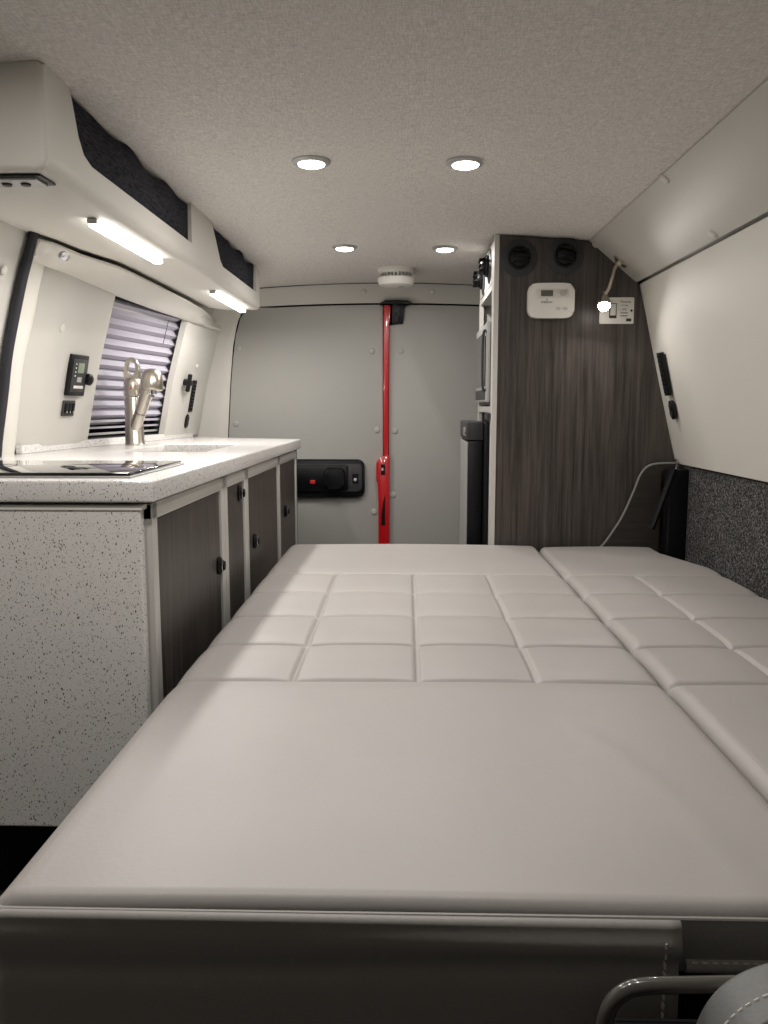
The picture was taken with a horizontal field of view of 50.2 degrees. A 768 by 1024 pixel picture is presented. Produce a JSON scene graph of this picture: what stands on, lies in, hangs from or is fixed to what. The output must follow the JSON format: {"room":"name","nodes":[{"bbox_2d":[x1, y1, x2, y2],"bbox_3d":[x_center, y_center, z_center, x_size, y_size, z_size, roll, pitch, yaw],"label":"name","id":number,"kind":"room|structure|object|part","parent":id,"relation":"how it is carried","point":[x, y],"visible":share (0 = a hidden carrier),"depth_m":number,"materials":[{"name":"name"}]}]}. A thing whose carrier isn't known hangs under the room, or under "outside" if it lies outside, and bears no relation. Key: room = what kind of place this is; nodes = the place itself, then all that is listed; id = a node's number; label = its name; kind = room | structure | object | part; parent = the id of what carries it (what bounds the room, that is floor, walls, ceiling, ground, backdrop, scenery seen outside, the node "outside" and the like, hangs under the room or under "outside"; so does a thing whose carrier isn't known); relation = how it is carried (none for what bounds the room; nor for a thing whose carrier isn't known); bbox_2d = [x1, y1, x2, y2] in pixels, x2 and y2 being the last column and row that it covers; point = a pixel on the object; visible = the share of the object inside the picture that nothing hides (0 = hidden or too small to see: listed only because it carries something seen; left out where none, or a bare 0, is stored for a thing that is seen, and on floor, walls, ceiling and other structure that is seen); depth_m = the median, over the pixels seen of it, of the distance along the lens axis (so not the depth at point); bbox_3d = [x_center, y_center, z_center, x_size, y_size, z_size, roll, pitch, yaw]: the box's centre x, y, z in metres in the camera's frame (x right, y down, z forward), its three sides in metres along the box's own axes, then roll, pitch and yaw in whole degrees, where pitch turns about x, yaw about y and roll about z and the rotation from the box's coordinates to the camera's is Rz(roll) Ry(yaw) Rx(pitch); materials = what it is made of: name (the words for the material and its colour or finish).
{"room":"vehicle interior","nodes":[
{"label":"vehicle interior","id":0,"kind":"room"},
{"bbox_2d":[0,233,213,503],"bbox_3d":[-0.895,0.016,1.370,0.264,1.420,4.068,0,7,3],"label":"wall","id":1,"kind":"structure","parent":0,"point":[36,271],"depth_m":1.99,"materials":[{"name":"grey plastic"}]},
{"bbox_2d":[0,220,39,502],"bbox_3d":[-0.914,0.120,0.677,0.189,1.290,2.661,0,7,2],"label":"door","id":2,"kind":"structure","parent":1,"relation":"in","point":[12,238],"depth_m":1.89,"materials":[{"name":"grey plastic"}]},
{"bbox_2d":[15,266,115,449],"bbox_3d":[-0.874,-0.416,2.253,0.164,0.472,0.409,1,7,11],"label":"cladding","id":3,"kind":"object","parent":1,"relation":"attached to","point":[72,315],"visible":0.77,"depth_m":2.20,"materials":[{"name":"grey plastic"}]},
{"bbox_2d":[61,400,74,415],"bbox_3d":[-0.886,-0.292,2.305,0.017,0.044,0.066,1,7,6],"label":"switch plate","id":4,"kind":"object","parent":3,"relation":"attached to","point":[68,406],"visible":1,"depth_m":2.29,"materials":[{"name":"grey plastic"}]},
{"bbox_2d":[64,354,93,395],"bbox_3d":[-0.864,-0.386,2.321,0.035,0.114,0.126,1,7,8],"label":"monitor","id":5,"kind":"object","parent":3,"relation":"attached to","point":[77,377],"visible":1,"depth_m":2.30,"materials":[{"name":"black plastic"}]},
{"bbox_3d":[-0.860,-0.384,2.310,0.021,0.090,0.080,1,7,6],"label":"plate","id":6,"kind":"part","parent":5,"relation":"part of","materials":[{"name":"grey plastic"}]},
{"bbox_2d":[21,238,222,445],"bbox_3d":[-0.769,-0.462,2.629,0.406,0.528,1.431,1,7,9],"label":"window","id":7,"kind":"structure","parent":1,"relation":"in","point":[96,424],"depth_m":2.37,"materials":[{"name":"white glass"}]},
{"bbox_3d":[-0.741,-0.680,2.596,0.174,0.087,1.420,0,7,2],"label":"window header","id":8,"kind":"part","parent":7,"relation":"part of","materials":[{"name":"white plastic"}]},
{"bbox_2d":[88,299,181,435],"bbox_3d":[-0.837,-0.471,2.704,0.116,0.423,0.655,1,7,9],"label":"blind","id":9,"kind":"object","parent":7,"relation":"attached to","point":[147,339],"visible":0.66,"depth_m":2.67,"materials":[{"name":"grey fabric"}]},
{"bbox_3d":[-0.887,-0.265,2.732,0.016,0.007,0.642,1,7,9],"label":"rail","id":10,"kind":"part","parent":9,"relation":"part of","materials":[{"name":"silver metal"}]},
{"bbox_2d":[0,60,259,309],"bbox_3d":[-0.649,-0.715,2.137,0.331,0.161,1.825,0,7,2],"label":"upper cabinet","id":11,"kind":"object","parent":1,"relation":"attached to","point":[44,131],"visible":0.95,"depth_m":1.57,"materials":[{"name":"grey plastic"}]},
{"bbox_3d":[-0.666,-0.599,1.241,0.315,0.159,0.018,0,7,2],"label":"panel","id":12,"kind":"part","parent":11,"relation":"part of","materials":[{"name":"grey plastic"}]},
{"bbox_2d":[0,173,55,187],"bbox_3d":[-0.591,-0.519,1.293,0.124,0.012,0.060,0,7,2],"label":"lamp","id":13,"kind":"object","parent":11,"relation":"attached to","point":[25,180],"visible":1,"depth_m":1.28,"materials":[{"name":"black plastic"}]},
{"bbox_3d":[-0.595,-0.515,1.294,0.016,0.004,0.016,0,7,2],"label":"bulb","id":14,"kind":"part","parent":13,"relation":"part of","materials":[{"name":"grey plastic"}]},
{"bbox_3d":[-0.565,-0.515,1.293,0.016,0.004,0.016,0,7,2],"label":"bulb","id":15,"kind":"part","parent":13,"relation":"part of","materials":[{"name":"grey plastic"}]},
{"bbox_2d":[87,218,162,263],"bbox_3d":[-0.550,-0.580,1.774,0.022,0.014,0.435,0,7,2],"label":"strip light","id":16,"kind":"object","parent":11,"relation":"attached to","point":[94,223],"visible":1,"depth_m":1.71,"materials":[{"name":"white plastic"}]},
{"bbox_3d":[-0.649,-0.659,2.148,0.331,0.048,1.810,0,7,2],"label":"panel","id":17,"kind":"part","parent":11,"relation":"part of","materials":[{"name":"grey plastic"}]},
{"bbox_2d":[209,290,245,311],"bbox_3d":[-0.522,-0.707,2.766,0.022,0.014,0.485,0,7,2],"label":"strip light","id":18,"kind":"object","parent":11,"relation":"attached to","point":[213,293],"visible":1,"depth_m":2.69,"materials":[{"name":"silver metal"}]},
{"bbox_2d":[158,319,220,435],"bbox_3d":[-0.745,-0.513,3.163,0.127,0.435,0.374,1,7,7],"label":"cladding","id":19,"kind":"object","parent":1,"relation":"attached to","point":[195,346],"depth_m":3.11,"materials":[{"name":"grey plastic"}]},
{"bbox_2d":[184,414,188,427],"bbox_3d":[-0.769,-0.354,3.201,0.017,0.054,0.031,0,7,2],"label":"power socket","id":20,"kind":"object","parent":19,"relation":"attached to","point":[186,422],"visible":1,"depth_m":3.19,"materials":[{"name":"black plastic"}]},
{"bbox_3d":[-0.739,-0.486,3.090,0.035,0.067,0.068,0,7,2],"label":"blind knob","id":21,"kind":"part","parent":19,"relation":"part of","materials":[{"name":"black plastic"}]},
{"bbox_3d":[-0.748,-0.453,3.207,0.029,0.122,0.040,1,7,7],"label":"belt slot","id":22,"kind":"part","parent":19,"relation":"part of","materials":[{"name":"black plastic"}]},
{"bbox_2d":[193,283,479,455],"bbox_3d":[-0.004,-0.242,3.441,1.610,1.407,0.175,0,7,2],"label":"door frame","id":23,"kind":"structure","parent":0,"point":[215,420],"depth_m":3.40,"materials":[{"name":"grey plastic"}]},
{"bbox_2d":[229,305,382,543],"bbox_3d":[-0.333,-0.219,3.479,0.658,1.291,0.087,0,7,2],"label":"door","id":24,"kind":"structure","parent":23,"relation":"in","point":[313,375],"depth_m":3.47,"materials":[{"name":"grey"}]},
{"bbox_2d":[297,464,361,490],"bbox_3d":[-0.301,-0.147,3.484,0.413,0.117,0.010,0,7,2],"label":"door handle","id":25,"kind":"object","parent":24,"relation":"on","point":[310,477],"depth_m":3.47,"materials":[{"name":"black plastic"}]},
{"bbox_3d":[-0.304,-0.145,3.497,0.445,0.160,0.022,0,7,2],"label":"handle","id":26,"kind":"part","parent":24,"relation":"part of","materials":[{"name":"black plastic"}]},
{"bbox_3d":[-0.210,-0.142,3.458,0.085,0.090,0.031,0,7,2],"label":"pull lever","id":27,"kind":"part","parent":24,"relation":"part of","materials":[{"name":"black plastic"}]},
{"bbox_2d":[376,300,478,543],"bbox_3d":[0.308,-0.227,3.477,0.683,1.307,0.055,0,7,2],"label":"door","id":28,"kind":"structure","parent":23,"relation":"in","point":[430,352],"depth_m":3.46,"materials":[{"name":"grey"}]},
{"bbox_2d":[0,0,767,287],"bbox_3d":[-0.030,-0.680,1.356,1.460,0.089,4.260,0,7,2],"label":"ceiling","id":29,"kind":"structure","parent":0,"point":[572,109],"depth_m":1.41,"materials":[{"name":"grey fabric"}]},
{"bbox_2d":[292,155,330,168],"bbox_3d":[-0.157,-0.751,1.769,0.084,0.016,0.084,0,7,2],"label":"recessed light","id":30,"kind":"object","parent":29,"relation":"in","point":[306,161],"visible":1,"depth_m":1.75,"materials":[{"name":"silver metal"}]},
{"bbox_2d":[332,244,356,251],"bbox_3d":[-0.130,-0.872,2.716,0.084,0.016,0.084,0,7,2],"label":"recessed light","id":31,"kind":"object","parent":29,"relation":"in","point":[342,247],"visible":1,"depth_m":2.69,"materials":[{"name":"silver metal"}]},
{"bbox_2d":[378,265,414,288],"bbox_3d":[0.046,-0.885,3.103,0.140,0.073,0.140,0,7,2],"label":"smoke detector","id":32,"kind":"object","parent":29,"relation":"attached to","point":[393,276],"visible":1,"depth_m":3.05,"materials":[{"name":"white plastic"}]},
{"bbox_2d":[381,272,410,275],"bbox_3d":[0.046,-0.894,3.102,0.116,0.016,0.116,0,7,2],"label":"grille","id":33,"kind":"object","parent":32,"relation":"attached to","point":[382,273],"depth_m":3.05,"materials":[{"name":"white plastic"}]},
{"bbox_2d":[432,245,457,252],"bbox_3d":[0.202,-0.870,2.717,0.084,0.016,0.084,0,7,2],"label":"recessed light","id":34,"kind":"object","parent":29,"relation":"in","point":[440,248],"visible":1,"depth_m":2.69,"materials":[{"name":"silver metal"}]},
{"bbox_2d":[446,156,484,169],"bbox_3d":[0.175,-0.748,1.765,0.084,0.016,0.084,0,7,2],"label":"recessed light","id":35,"kind":"object","parent":29,"relation":"in","point":[458,162],"visible":1,"depth_m":1.75,"materials":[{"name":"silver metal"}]},
{"bbox_2d":[638,212,767,554],"bbox_3d":[0.775,0.007,1.442,0.310,1.420,4.300,0,7,2],"label":"wall","id":36,"kind":"structure","parent":0,"point":[759,218],"depth_m":2.01,"materials":[{"name":"grey plastic"}]},
{"bbox_2d":[589,79,767,282],"bbox_3d":[0.659,-0.602,1.266,0.157,0.128,4.100,0,7,2],"label":"panel","id":37,"kind":"object","parent":36,"relation":"attached to","point":[720,185],"visible":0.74,"depth_m":1.72,"materials":[{"name":"grey plastic"}]},
{"bbox_2d":[597,255,626,310],"bbox_3d":[0.668,-0.670,2.404,0.102,0.163,0.047,-4,8,-28],"label":"reading lamp","id":38,"kind":"object","parent":37,"relation":"attached to","point":[604,303],"visible":1,"depth_m":2.39,"materials":[{"name":"silver metal"}]},
{"bbox_3d":[0.642,-0.600,2.392,0.035,0.028,0.032,0,7,2],"label":"bulb","id":39,"kind":"part","parent":38,"relation":"part of","materials":[{"name":"white"}]},
{"bbox_2d":[639,217,767,481],"bbox_3d":[0.810,-0.266,1.305,0.142,0.540,4.100,0,7,2],"label":"cladding","id":40,"kind":"object","parent":36,"relation":"attached to","point":[707,313],"depth_m":2.01,"materials":[{"name":"grey plastic"}]},
{"bbox_3d":[0.822,-0.405,2.407,0.039,0.126,0.042,0,7,2],"label":"belt slot","id":41,"kind":"part","parent":40,"relation":"part of","materials":[{"name":"black plastic"}]},
{"bbox_2d":[668,400,676,419],"bbox_3d":[0.849,-0.300,2.412,0.023,0.057,0.034,0,7,2],"label":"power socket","id":42,"kind":"object","parent":40,"relation":"attached to","point":[672,408],"visible":1,"depth_m":2.40,"materials":[{"name":"black plastic"}]},
{"bbox_2d":[685,467,767,599],"bbox_3d":[0.878,0.415,0.925,0.016,0.702,3.178,0,7,2],"label":"liner","id":43,"kind":"object","parent":36,"relation":"attached to","point":[727,534],"visible":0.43,"depth_m":2.15,"materials":[{"name":"grey carpet"}]},
{"bbox_3d":[-0.035,0.728,1.557,2.150,0.040,4.300,0,7,2],"label":"floor","id":44,"kind":"structure","parent":0,"visible":0},
{"bbox_2d":[0,450,297,888],"bbox_3d":[-0.640,0.243,2.278,0.597,0.740,1.750,0,7,2],"label":"base cabinet","id":45,"kind":"object","parent":44,"relation":"on","point":[105,609],"visible":0.72,"depth_m":1.41,"materials":[{"name":"white"}]},
{"bbox_3d":[-0.683,0.270,1.414,0.558,0.566,0.022,0,7,2],"label":"panel","id":46,"kind":"part","parent":45,"relation":"part of","materials":[{"name":"grey stone"}]},
{"bbox_2d":[0,433,300,502],"bbox_3d":[-0.639,-0.174,2.359,0.607,0.058,2.037,0,7,2],"label":"countertop","id":47,"kind":"structure","parent":45,"relation":"on","point":[205,459],"depth_m":1.89,"materials":[{"name":"white stone"}]},
{"bbox_2d":[0,460,183,477],"bbox_3d":[-0.663,-0.084,1.560,0.479,0.010,0.333,0,7,2],"label":"cooktop","id":48,"kind":"object","parent":47,"relation":"in","point":[8,468],"visible":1,"depth_m":1.49,"materials":[{"name":"black glass"}]},
{"bbox_2d":[123,357,162,445],"bbox_3d":[-0.749,-0.343,2.545,0.179,0.274,0.068,7,10,43],"label":"tap","id":49,"kind":"object","parent":47,"relation":"on","point":[151,382],"visible":0.99,"depth_m":2.56,"materials":[{"name":"silver metal"}]},
{"bbox_3d":[-0.790,-0.443,2.572,0.052,0.082,0.032,0,7,2],"label":"lever","id":50,"kind":"part","parent":49,"relation":"part of","materials":[{"name":"silver metal"}]},
{"bbox_3d":[-0.771,-0.288,2.567,0.064,0.070,0.037,6,10,41],"label":"spout","id":51,"kind":"part","parent":49,"relation":"part of","materials":[{"name":"silver metal"}]},
{"bbox_3d":[-0.393,0.234,1.680,0.012,0.506,0.455,0,7,2],"label":"door","id":52,"kind":"part","parent":45,"relation":"part of","materials":[{"name":"brown wood"}]},
{"bbox_3d":[-0.373,0.159,2.268,0.025,0.568,1.713,0,7,2],"label":"frame","id":53,"kind":"part","parent":45,"relation":"part of","materials":[{"name":"silver metal"}]},
{"bbox_3d":[-0.378,0.183,2.074,0.012,0.506,0.181,0,7,2],"label":"door","id":54,"kind":"part","parent":45,"relation":"part of","materials":[{"name":"brown wood"}]},
{"bbox_3d":[-0.364,0.134,2.458,0.012,0.506,0.466,0,7,2],"label":"door","id":55,"kind":"part","parent":45,"relation":"part of","materials":[{"name":"brown wood"}]},
{"bbox_3d":[-0.347,0.075,2.916,0.012,0.506,0.351,0,7,2],"label":"door","id":56,"kind":"part","parent":45,"relation":"part of","materials":[{"name":"brown wood"}]},
{"bbox_2d":[459,420,489,544],"bbox_3d":[0.448,0.098,2.849,0.360,0.822,0.390,0,7,2],"label":"fridge","id":57,"kind":"object","parent":44,"relation":"on","point":[475,441],"visible":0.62,"depth_m":2.70,"materials":[{"name":"black plastic"}]},
{"bbox_3d":[0.278,0.114,2.889,0.005,0.730,0.315,0,7,2],"label":"door","id":58,"kind":"part","parent":57,"relation":"part of","materials":[{"name":"silver metal"}]},
{"bbox_3d":[0.303,0.114,2.886,0.048,0.740,0.330,0,7,2],"label":"door","id":59,"kind":"part","parent":57,"relation":"part of","materials":[{"name":"black plastic"}]},
{"bbox_2d":[478,235,674,553],"bbox_3d":[0.624,-0.174,2.796,0.592,1.394,0.506,0,7,2],"label":"cabinet","id":60,"kind":"object","parent":44,"relation":"on","point":[575,413],"visible":0.65,"depth_m":2.53,"materials":[{"name":"brown wood"}]},
{"bbox_2d":[473,271,484,295],"bbox_3d":[0.325,-0.799,2.813,0.036,0.110,0.110,0,7,2],"label":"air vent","id":61,"kind":"object","parent":60,"relation":"attached to","point":[478,279],"visible":0.74,"depth_m":2.79,"materials":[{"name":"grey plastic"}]},
{"bbox_2d":[476,321,491,404],"bbox_3d":[0.471,-0.491,2.771,0.316,0.259,0.405,0,7,2],"label":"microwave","id":62,"kind":"object","parent":60,"relation":"on","point":[483,342],"visible":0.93,"depth_m":2.61,"materials":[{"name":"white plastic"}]},
{"bbox_3d":[0.328,-0.510,2.777,0.005,0.174,0.335,0,7,2],"label":"door glass","id":63,"kind":"part","parent":62,"relation":"part of","materials":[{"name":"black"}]},
{"bbox_3d":[0.318,-0.479,2.597,0.019,0.196,0.008,0,7,2],"label":"door handle","id":64,"kind":"part","parent":62,"relation":"part of","materials":[{"name":"grey plastic"}]},
{"bbox_2d":[479,406,489,412],"bbox_3d":[0.560,-0.348,2.779,0.436,0.020,0.470,0,7,2],"label":"shelf","id":65,"kind":"object","parent":60,"relation":"attached to","point":[482,409],"depth_m":2.80,"materials":[{"name":"grey"}]},
{"bbox_2d":[478,248,491,283],"bbox_3d":[0.319,-0.783,2.614,0.036,0.110,0.110,0,7,2],"label":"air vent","id":66,"kind":"object","parent":60,"relation":"attached to","point":[484,267],"visible":1,"depth_m":2.59,"materials":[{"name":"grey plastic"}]},
{"bbox_3d":[0.566,-0.134,3.051,0.438,1.250,0.015,0,7,2],"label":"panel","id":67,"kind":"part","parent":60,"relation":"part of","materials":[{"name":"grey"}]},
{"bbox_3d":[0.335,-0.304,2.609,0.024,0.020,0.090,0,7,2],"label":"shelf rail","id":68,"kind":"part","parent":60,"relation":"part of","materials":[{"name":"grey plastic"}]},
{"bbox_2d":[500,239,537,276],"bbox_3d":[0.406,-0.764,2.455,0.112,0.112,0.036,0,7,2],"label":"air vent","id":69,"kind":"object","parent":60,"relation":"attached to","point":[523,252],"visible":1,"depth_m":2.46,"materials":[{"name":"grey plastic"}]},
{"bbox_2d":[527,283,574,318],"bbox_3d":[0.503,-0.636,2.471,0.139,0.103,0.030,0,7,2],"label":"thermostat","id":70,"kind":"object","parent":60,"relation":"attached to","point":[544,300],"visible":1,"depth_m":2.46,"materials":[{"name":"white plastic"}]},
{"bbox_2d":[546,237,583,274],"bbox_3d":[0.544,-0.768,2.450,0.112,0.112,0.036,0,7,2],"label":"air vent","id":71,"kind":"object","parent":60,"relation":"attached to","point":[570,251],"visible":1,"depth_m":2.46,"materials":[{"name":"grey plastic"}]},
{"bbox_2d":[599,297,633,323],"bbox_3d":[0.704,-0.609,2.478,0.102,0.078,0.012,0,7,2],"label":"wall switch","id":72,"kind":"object","parent":60,"relation":"attached to","point":[621,311],"visible":0.98,"depth_m":2.48,"materials":[{"name":"white plastic"}]},
{"bbox_2d":[599,458,678,551],"bbox_3d":[0.784,-0.010,2.500,0.231,0.305,0.100,0,7,2],"label":"cable","id":73,"kind":"object","parent":60,"relation":"attached to","point":[638,524],"visible":0.93,"depth_m":2.54,"materials":[{"name":"plastic"}]},
{"bbox_2d":[595,975,735,1023],"bbox_3d":[0.281,0.579,0.683,0.232,0.438,0.036,0,7,2],"label":"handle","id":74,"kind":"object","parent":44,"relation":"on","point":[627,990],"visible":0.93,"depth_m":0.64,"materials":[{"name":"grey paint"}]},
{"bbox_2d":[661,468,688,560],"bbox_3d":[0.887,0.213,2.527,0.060,0.695,0.050,0,7,2],"label":"post","id":75,"kind":"object","parent":44,"relation":"on","point":[674,527],"visible":0.42,"depth_m":2.48,"materials":[{"name":"black plastic"}]},
{"bbox_2d":[677,971,737,1018],"bbox_3d":[0.071,0.479,1.734,0.760,0.410,1.720,0,7,2],"label":"box","id":76,"kind":"object","parent":44,"relation":"on","point":[690,1006],"visible":0.02,"depth_m":0.86,"materials":[{"name":"black"}]},
{"bbox_2d":[696,963,767,1023],"bbox_3d":[0.386,0.559,0.618,0.299,0.433,0.064,0,7,2],"label":"seat","id":77,"kind":"object","parent":44,"relation":"on","point":[743,999],"visible":1,"depth_m":0.61,"materials":[{"name":"grey leather"}]},
{"bbox_3d":[0.660,0.517,1.631,0.406,0.360,1.660,0,7,2],"label":"bench","id":78,"kind":"object","parent":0,"visible":0},
{"bbox_2d":[0,544,767,1023],"bbox_3d":[0.060,0.310,1.656,0.786,0.184,1.896,0,7,2],"label":"cushion","id":79,"kind":"object","parent":78,"relation":"on","point":[400,783],"visible":0.99,"depth_m":0.83,"materials":[{"name":"leather"}]},
{"bbox_2d":[539,547,767,802],"bbox_3d":[0.668,0.279,1.626,0.424,0.114,1.870,0,7,2],"label":"cushion","id":80,"kind":"object","parent":78,"relation":"on","point":[700,634],"visible":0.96,"depth_m":1.58,"materials":[{"name":"leather"}]}
]}

